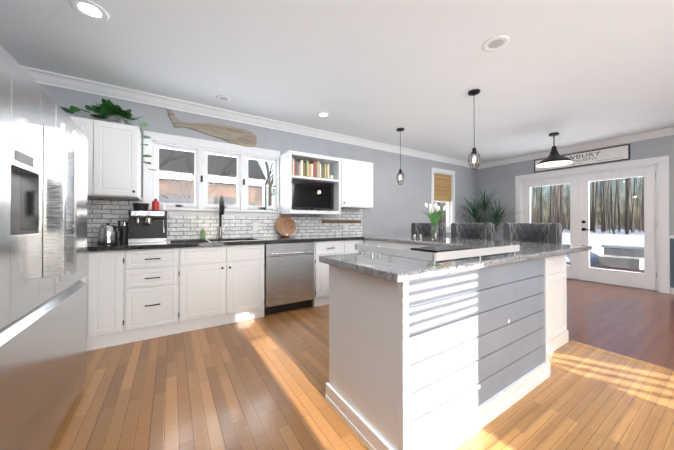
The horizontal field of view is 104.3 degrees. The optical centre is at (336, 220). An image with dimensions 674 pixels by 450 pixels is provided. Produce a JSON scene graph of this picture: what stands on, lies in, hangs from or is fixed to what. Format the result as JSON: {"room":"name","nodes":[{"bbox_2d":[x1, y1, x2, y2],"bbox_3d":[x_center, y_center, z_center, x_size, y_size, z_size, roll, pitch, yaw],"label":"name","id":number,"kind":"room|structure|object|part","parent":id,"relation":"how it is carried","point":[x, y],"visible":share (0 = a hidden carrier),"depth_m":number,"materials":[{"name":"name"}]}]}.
{"room":"kitchen","nodes":[
{"label":"kitchen","id":0,"kind":"room"},
{"bbox_2d":[38,83,477,237],"bbox_3d":[0.196,-0.149,4.601,8.200,2.570,0.150,0,0,-32],"label":"wall","id":1,"kind":"structure","parent":0,"point":[397,209],"depth_m":4.80,"materials":[{"name":"paint"}]},
{"bbox_2d":[69,116,104,197],"bbox_3d":[-2.557,-0.607,2.551,0.450,0.730,0.351,0,0,-32],"label":"upper cabinet","id":2,"kind":"object","parent":1,"relation":"attached to","point":[91,127],"depth_m":2.50,"materials":[{"name":"white wood"}]},
{"bbox_2d":[60,98,157,170],"bbox_3d":[-2.296,-0.873,2.613,0.850,0.693,0.392,0,0,-32],"label":"pothos plant","id":3,"kind":"object","parent":2,"relation":"on","point":[109,110],"visible":0.94,"depth_m":2.64,"materials":[{"name":"green plant"}]},
{"bbox_3d":[-2.311,-1.033,2.733,0.150,0.120,0.150,0,0,-32],"label":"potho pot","id":4,"kind":"part","parent":3,"relation":"part of","materials":[{"name":"white ceramic"}]},
{"bbox_2d":[101,121,141,199],"bbox_3d":[-2.292,-0.606,2.719,0.396,0.730,0.351,0,0,-32],"label":"upper cabinet","id":5,"kind":"object","parent":1,"relation":"attached to","point":[121,149],"depth_m":2.61,"materials":[{"name":"white wood"}]},
{"bbox_2d":[143,131,280,216],"bbox_3d":[-1.556,-0.546,3.452,1.637,0.960,0.205,0,0,-32],"label":"window","id":6,"kind":"structure","parent":1,"relation":"in","point":[200,206],"depth_m":3.33,"materials":[{"name":"white paint"}]},
{"bbox_2d":[159,149,273,204],"bbox_3d":[-1.530,-0.541,3.506,1.490,0.740,0.006,0,0,-32],"label":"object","id":7,"kind":"structure","parent":6,"relation":"in","point":[210,179],"depth_m":3.46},
{"bbox_2d":[176,175,266,208],"bbox_3d":[-1.486,-0.372,3.467,1.104,0.399,0.073,0,0,-32],"label":"window latches","id":8,"kind":"object","parent":6,"relation":"attached to","point":[201,180],"depth_m":3.31,"materials":[{"name":"black metal"}]},
{"bbox_2d":[271,185,276,210],"bbox_3d":[-0.922,-0.338,3.807,0.100,0.376,0.080,0,0,-32],"label":"vase","id":9,"kind":"object","parent":6,"relation":"on","point":[274,206],"visible":0.92,"depth_m":3.80,"materials":[{"name":"white ceramic"}]},
{"bbox_2d":[167,109,256,146],"bbox_3d":[-1.568,-1.170,3.385,1.050,0.307,0.025,0,0,-32],"label":"decoration","id":10,"kind":"object","parent":1,"relation":"attached to","point":[238,136],"visible":1,"depth_m":3.43,"materials":[{"name":"brown wood"}]},
{"bbox_2d":[87,197,361,241],"bbox_3d":[-1.325,-0.001,3.544,4.200,0.540,0.010,0,0,-32],"label":"tile backsplash","id":11,"kind":"structure","parent":1,"relation":"attached to","point":[102,211],"depth_m":3.40,"materials":[{"name":"tile"}]},
{"bbox_2d":[253,223,257,230],"bbox_3d":[-1.134,0.080,3.653,0.072,0.116,0.009,0,0,-32],"label":"electrical outlet","id":12,"kind":"object","parent":11,"relation":"attached to","point":[255,226],"depth_m":3.65,"materials":[{"name":"white plastic"}]},
{"bbox_2d":[322,220,360,222],"bbox_3d":[0.091,0.012,4.420,0.790,0.045,0.020,0,0,-32],"label":"rail","id":13,"kind":"object","parent":11,"relation":"attached to","point":[341,221],"visible":1,"depth_m":4.40,"materials":[{"name":"brown wood"}]},
{"bbox_2d":[20,65,479,168],"bbox_3d":[0.258,-1.382,4.510,7.900,0.105,0.084,0,0,-32],"label":"crown molding","id":14,"kind":"structure","parent":1,"relation":"attached to","point":[39,76],"depth_m":3.29,"materials":[{"name":"white paint"}]},
{"bbox_2d":[329,158,372,208],"bbox_3d":[0.242,-0.588,4.321,0.645,0.755,0.351,0,0,-32],"label":"upper cabinet","id":15,"kind":"object","parent":1,"relation":"attached to","point":[352,181],"depth_m":4.12,"materials":[{"name":"white wood"}]},
{"bbox_2d":[292,158,328,178],"bbox_3d":[-0.430,-0.751,3.873,0.616,0.253,0.210,0,0,-32],"label":"books","id":16,"kind":"object","parent":15,"relation":"on","point":[315,169],"visible":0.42,"depth_m":3.78,"materials":[{"name":"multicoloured paper"}]},
{"bbox_2d":[292,180,332,210],"bbox_3d":[-0.372,-0.367,3.901,0.710,0.435,0.140,0,0,-32],"label":"tv","id":17,"kind":"object","parent":15,"relation":"on","point":[312,195],"visible":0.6,"depth_m":3.87,"materials":[{"name":"black plastic"}]},
{"bbox_2d":[431,167,454,232],"bbox_3d":[2.363,-0.448,5.938,0.880,1.425,0.190,0,0,-32],"label":"window","id":18,"kind":"structure","parent":1,"relation":"in","point":[450,215],"depth_m":6.07,"materials":[{"name":"white paint"}]},
{"bbox_2d":[434,173,451,200],"bbox_3d":[2.376,-0.753,5.920,0.660,0.595,0.038,0,0,-32],"label":"window blind","id":19,"kind":"object","parent":18,"relation":"attached to","point":[442,187],"visible":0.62,"depth_m":5.90,"materials":[{"name":"beige wood"}]},
{"bbox_2d":[0,0,673,163],"bbox_3d":[1.933,-1.502,1.863,8.200,0.100,6.650,0,0,-32],"label":"ceiling","id":20,"kind":"structure","parent":0,"point":[575,72],"depth_m":2.38,"materials":[{"name":"white paint"}]},
{"bbox_2d":[69,0,109,21],"bbox_3d":[-1.695,-1.446,1.799,0.204,0.009,0.204,0,0,-32],"label":"recessed light","id":21,"kind":"object","parent":20,"relation":"in","point":[89,9],"visible":1,"depth_m":1.80,"materials":[{"name":"white paint"}]},
{"bbox_2d":[216,95,230,101],"bbox_3d":[-1.334,-1.438,3.081,0.154,0.009,0.154,0,0,-32],"label":"recessed light","id":22,"kind":"object","parent":20,"relation":"in","point":[223,98],"visible":1,"depth_m":3.08,"materials":[{"name":"white paint"}]},
{"bbox_2d":[317,112,329,117],"bbox_3d":[-0.185,-1.435,3.547,0.174,0.009,0.174,0,0,-32],"label":"recessed light","id":23,"kind":"object","parent":20,"relation":"in","point":[323,114],"visible":0.98,"depth_m":3.54,"materials":[{"name":"white paint"}]},
{"bbox_2d":[396,128,403,184],"bbox_3d":[0.991,-1.001,4.098,0.124,0.871,0.124,0,0,-32],"label":"pendant light","id":24,"kind":"object","parent":20,"relation":"hanging from","point":[400,174],"visible":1,"depth_m":4.09,"materials":[{"name":"black metal"}]},
{"bbox_2d":[468,89,479,169],"bbox_3d":[1.531,-1.008,2.925,0.124,0.871,0.124,0,0,-32],"label":"pendant light","id":25,"kind":"object","parent":20,"relation":"hanging from","point":[473,92],"visible":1,"depth_m":2.91,"materials":[{"name":"black metal"}]},
{"bbox_2d":[482,35,509,51],"bbox_3d":[1.296,-1.444,2.140,0.194,0.009,0.194,0,0,-32],"label":"recessed light","id":26,"kind":"object","parent":20,"relation":"in","point":[495,43],"visible":1,"depth_m":2.13,"materials":[{"name":"white paint"}]},
{"bbox_2d":[536,132,573,166],"bbox_3d":[3.568,-1.184,4.309,0.480,0.501,0.480,0,0,-32],"label":"pendant light","id":27,"kind":"object","parent":20,"relation":"hanging from","point":[554,158],"visible":1,"depth_m":4.28,"materials":[{"name":"black metal"}]},
{"bbox_2d":[48,279,673,449],"bbox_3d":[1.933,1.148,1.846,8.200,0.060,6.650,0,0,-32],"label":"floor","id":28,"kind":"structure","parent":0,"point":[256,384],"depth_m":1.72,"materials":[{"name":"brown wood"}]},
{"bbox_2d":[0,45,87,449],"bbox_3d":[-1.713,0.246,1.108,0.883,1.735,1.132,0,0,-32],"label":"fridge","id":29,"kind":"object","parent":28,"relation":"on","point":[43,227],"visible":1,"depth_m":1.14,"materials":[{"name":"silver metal"}]},
{"bbox_2d":[97,252,124,348],"bbox_3d":[-2.207,0.693,2.587,0.240,0.860,0.651,0,0,-32],"label":"base cabinet","id":30,"kind":"object","parent":28,"relation":"on","point":[110,265],"depth_m":2.33,"materials":[{"name":"white wood"}]},
{"bbox_2d":[125,248,188,343],"bbox_3d":[-1.926,0.694,2.764,0.549,0.860,0.651,0,0,-32],"label":"base cabinet","id":31,"kind":"object","parent":28,"relation":"on","point":[139,291],"depth_m":2.51,"materials":[{"name":"white wood"}]},
{"bbox_2d":[189,244,264,330],"bbox_3d":[-1.381,0.696,3.109,0.865,0.860,0.651,0,0,-32],"label":"base cabinet","id":32,"kind":"object","parent":28,"relation":"on","point":[227,284],"depth_m":2.85,"materials":[{"name":"white wood"}]},
{"bbox_2d":[87,234,373,251],"bbox_3d":[-1.091,0.247,3.281,4.284,0.040,0.676,0,0,-32],"label":"countertop","id":33,"kind":"structure","parent":32,"relation":"on","point":[118,247],"depth_m":2.81,"materials":[{"name":"black stone"}]},
{"bbox_2d":[97,223,124,243],"bbox_3d":[-2.227,0.122,2.589,0.212,0.200,0.156,0,0,-32],"label":"kettle","id":34,"kind":"object","parent":33,"relation":"on","point":[107,233],"visible":1,"depth_m":2.53,"materials":[{"name":"silver metal"}]},
{"bbox_2d":[120,222,127,242],"bbox_3d":[-2.196,0.115,2.703,0.068,0.215,0.068,0,0,-32],"label":"coffee grinder","id":35,"kind":"object","parent":33,"relation":"on","point":[124,239],"visible":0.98,"depth_m":2.68,"materials":[{"name":"black plastic"}]},
{"bbox_2d":[128,203,166,242],"bbox_3d":[-1.999,0.017,2.785,0.320,0.412,0.393,0,0,-32],"label":"coffee machine","id":36,"kind":"object","parent":33,"relation":"on","point":[147,225],"visible":1,"depth_m":2.75,"materials":[{"name":"black plastic"}]},
{"bbox_2d":[152,199,165,209],"bbox_3d":[-1.987,-0.179,2.925,0.126,0.135,0.076,0,0,-32],"label":"tins","id":37,"kind":"object","parent":36,"relation":"on","point":[155,204],"visible":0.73,"depth_m":2.89,"materials":[{"name":"red metal"}]},
{"bbox_2d":[170,239,208,242],"bbox_3d":[-1.605,0.218,2.848,0.345,0.012,0.385,0,0,-32],"label":"drying mat","id":38,"kind":"object","parent":33,"relation":"on","point":[189,241],"visible":1,"depth_m":2.80,"materials":[{"name":"grey rubber"}]},
{"bbox_2d":[200,227,205,239],"bbox_3d":[-1.641,0.148,3.209,0.056,0.155,0.063,0,0,-32],"label":"soap bottle","id":39,"kind":"object","parent":33,"relation":"on","point":[203,234],"visible":0.88,"depth_m":3.19,"materials":[{"name":"green glass"}]},
{"bbox_2d":[217,195,226,239],"bbox_3d":[-1.420,-0.049,3.286,0.111,0.552,0.217,0,0,-32],"label":"faucet","id":40,"kind":"object","parent":33,"relation":"on","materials":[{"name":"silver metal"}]},
{"bbox_2d":[276,216,295,235],"bbox_3d":[-0.746,0.075,3.824,0.304,0.300,0.095,0,0,-32],"label":"round cutting board","id":41,"kind":"object","parent":33,"relation":"on","point":[280,222],"visible":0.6,"depth_m":3.81,"materials":[{"name":"brown wood"}]},
{"bbox_2d":[282,219,298,235],"bbox_3d":[-0.664,0.098,3.789,0.260,0.252,0.080,0,0,-32],"label":"lid","id":42,"kind":"object","parent":33,"relation":"on","point":[290,227],"visible":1,"depth_m":3.78,"materials":[{"name":"silver metal"}]},
{"bbox_2d":[265,240,316,314],"bbox_3d":[-0.661,0.701,3.387,0.630,0.855,0.370,0,0,-32],"label":"dishwasher","id":43,"kind":"object","parent":28,"relation":"on","point":[290,269],"depth_m":3.23,"materials":[{"name":"silver metal"}]},
{"bbox_2d":[317,240,348,306],"bbox_3d":[-0.246,0.701,3.827,0.522,0.860,0.651,0,0,-32],"label":"base cabinet","id":44,"kind":"object","parent":28,"relation":"on","point":[324,247],"depth_m":3.50,"materials":[{"name":"white wood"}]},
{"bbox_2d":[349,240,364,253],"bbox_3d":[0.111,0.702,4.052,0.559,0.860,0.651,0,0,-32],"label":"base cabinet","id":45,"kind":"object","parent":28,"relation":"on","point":[352,243],"depth_m":3.76,"materials":[{"name":"white wood"}]},
{"bbox_2d":[411,223,445,237],"bbox_3d":[1.492,0.583,4.240,0.495,1.104,0.564,0,0,-34],"label":"stool","id":46,"kind":"object","parent":28,"relation":"on","point":[423,229],"visible":0.25,"depth_m":4.38,"materials":[{"name":"grey fabric"}]},
{"bbox_2d":[325,251,581,449],"bbox_3d":[0.654,0.693,2.648,2.308,0.860,2.229,0,0,-32],"label":"kitchen island","id":47,"kind":"object","parent":28,"relation":"on","point":[440,343],"depth_m":1.37,"materials":[{"name":"wood"}]},
{"bbox_2d":[319,235,591,282],"bbox_3d":[0.668,0.242,2.654,2.420,0.038,2.248,0,0,-32],"label":"island countertop","id":48,"kind":"structure","parent":47,"relation":"on","point":[393,268],"depth_m":1.52,"materials":[{"name":"grey stone"}]},
{"bbox_2d":[414,234,421,239],"bbox_3d":[0.981,0.193,3.185,0.100,0.066,0.032,0,0,4],"label":"salt","id":49,"kind":"object","parent":48,"relation":"on","point":[420,236],"visible":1,"depth_m":3.17,"materials":[{"name":"white ceramic"}]},
{"bbox_2d":[423,203,445,239],"bbox_3d":[1.135,0.004,3.054,0.280,0.443,0.330,0,0,-32],"label":"vase","id":50,"kind":"object","parent":48,"relation":"on","point":[433,220],"visible":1,"depth_m":3.04,"materials":[{"name":"clear glass"}]},
{"bbox_3d":[0.654,0.186,1.735,0.864,0.062,0.640,0,0,-32],"label":"stove guard rail","id":51,"kind":"part","parent":48,"relation":"part of","materials":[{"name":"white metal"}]},
{"bbox_2d":[375,243,510,262],"bbox_3d":[0.727,0.206,1.793,0.760,0.021,0.500,0,0,-32],"label":"cooktop","id":52,"kind":"object","parent":48,"relation":"in","point":[437,251],"depth_m":1.50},
{"bbox_2d":[451,223,494,239],"bbox_3d":[1.883,0.579,3.621,0.495,1.104,0.564,0,0,-29],"label":"stool","id":53,"kind":"object","parent":28,"relation":"on","point":[482,231],"visible":0.31,"depth_m":3.75,"materials":[{"name":"grey fabric"}]},
{"bbox_2d":[453,190,521,234],"bbox_3d":[3.343,0.207,5.623,1.382,1.871,1.379,0,0,-32],"label":"plant","id":54,"kind":"object","parent":28,"relation":"on","point":[497,219],"visible":0.69,"depth_m":5.87,"materials":[{"name":"green plant"}]},
{"bbox_2d":[502,223,561,243],"bbox_3d":[2.264,0.575,3.038,0.495,1.104,0.564,0,0,-36],"label":"stool","id":55,"kind":"object","parent":28,"relation":"on","point":[537,232],"visible":0.44,"depth_m":3.15,"materials":[{"name":"grey fabric"}]},
{"bbox_2d":[570,340,673,373],"bbox_3d":[3.123,1.108,0.937,0.080,0.008,3.540,0,0,-32],"label":"threshold strip","id":56,"kind":"object","parent":28,"relation":"on","point":[668,370],"depth_m":2.13,"materials":[{"name":"brown wood"}]},
{"bbox_2d":[478,135,673,293],"bbox_3d":[5.375,-0.153,3.942,0.150,2.570,6.500,0,0,-32],"label":"wall","id":57,"kind":"structure","parent":0,"point":[500,178],"depth_m":5.94,"materials":[{"name":"paint"}]},
{"bbox_2d":[480,127,673,168],"bbox_3d":[5.265,-1.386,3.904,0.084,0.105,6.240,0,0,-32],"label":"crown molding","id":58,"kind":"structure","parent":57,"relation":"attached to","point":[668,131],"depth_m":4.80,"materials":[{"name":"white paint"}]},
{"bbox_2d":[534,144,629,171],"bbox_3d":[4.589,-1.171,5.019,0.026,0.262,1.382,0,0,-32],"label":"sign","id":59,"kind":"object","parent":57,"relation":"attached to","point":[608,154],"visible":0.79,"depth_m":4.80,"materials":[{"name":"white wood"}]},
{"bbox_2d":[523,166,656,289],"bbox_3d":[4.636,0.121,5.017,0.119,2.004,1.898,0,0,-32],"label":"doors","id":60,"kind":"structure","parent":57,"relation":"in","point":[579,268],"depth_m":4.82,"materials":[{"name":"white paint"}]},
{"bbox_3d":[4.662,0.066,5.034,0.006,1.644,1.664,0,0,-32],"label":"glass","id":61,"kind":"part","parent":60,"relation":"part of","materials":[{"name":"clear glass"}]},
{"bbox_2d":[515,155,669,293],"bbox_3d":[4.672,0.066,5.040,0.182,2.165,2.160,0,0,-32],"label":"door frame","id":62,"kind":"structure","parent":57,"relation":"attached to","point":[661,163],"depth_m":4.19,"materials":[{"name":"white paint"}]},
{"bbox_2d":[670,235,673,293],"bbox_3d":[6.068,0.666,2.671,0.030,0.915,3.320,0,0,-32],"label":"wainscot","id":63,"kind":"structure","parent":57,"relation":"attached to","point":[672,263],"depth_m":4.06,"materials":[{"name":"paint"}]},
{"label":"outside","id":64,"kind":"structure","parent":0,"visible":0},
{"bbox_2d":[562,229,643,245],"bbox_3d":[6.271,1.423,27.451,280.000,0.001,280.000,0,0,-32],"label":"snow ground","id":65,"kind":"structure","parent":64,"point":[622,239],"depth_m":21.99,"materials":[{"name":"grey snow"}]},
{"bbox_2d":[159,148,267,205],"bbox_3d":[-11.890,-1.778,8.636,17.870,6.160,11.130,0,0,-32],"label":"house","id":66,"kind":"structure","parent":65,"relation":"on","point":[258,182],"depth_m":10.41,"materials":[{"name":"brown wood"}]},
{"bbox_2d":[159,150,273,205],"bbox_3d":[-0.531,-2.440,13.502,17.107,7.567,9.304,0,0,-32],"label":"trees","id":67,"kind":"object","parent":65,"relation":"on","point":[269,199],"depth_m":9.00,"materials":[{"name":"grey plant"}]},
{"bbox_2d":[259,162,641,229],"bbox_3d":[15.841,-7.654,21.728,130.000,18.200,180.000,0,0,-32],"label":"treeline","id":68,"kind":"object","parent":65,"relation":"on","point":[545,208],"depth_m":48.25,"materials":[{"name":"brown plant"}]},
{"bbox_2d":[434,176,643,233],"bbox_3d":[40.206,-8.051,35.587,28.340,19.192,107.788,0,0,-32],"label":"trunks","id":69,"kind":"object","parent":65,"relation":"on","point":[559,195],"depth_m":36.10,"materials":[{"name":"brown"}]},
{"bbox_2d":[562,243,603,264],"bbox_3d":[9.521,1.303,8.743,7.500,1.100,8.100,0,0,-32],"label":"mounds","id":70,"kind":"object","parent":65,"relation":"on","point":[595,251],"depth_m":7.96,"materials":[{"name":"grey snow"}]},
{"bbox_2d":[598,243,643,269],"bbox_3d":[8.954,0.734,5.105,1.250,1.090,5.450,0,0,-32],"label":"stone wall","id":71,"kind":"structure","parent":65,"relation":"on","point":[635,252],"depth_m":6.84,"materials":[{"name":"grey"}]},
{"bbox_2d":[566,262,643,272],"bbox_3d":[6.010,1.218,5.754,2.830,0.090,6.800,0,0,-32],"label":"deck","id":72,"kind":"object","parent":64,"point":[614,268],"depth_m":6.50,"materials":[{"name":"grey wood"}]}
]}

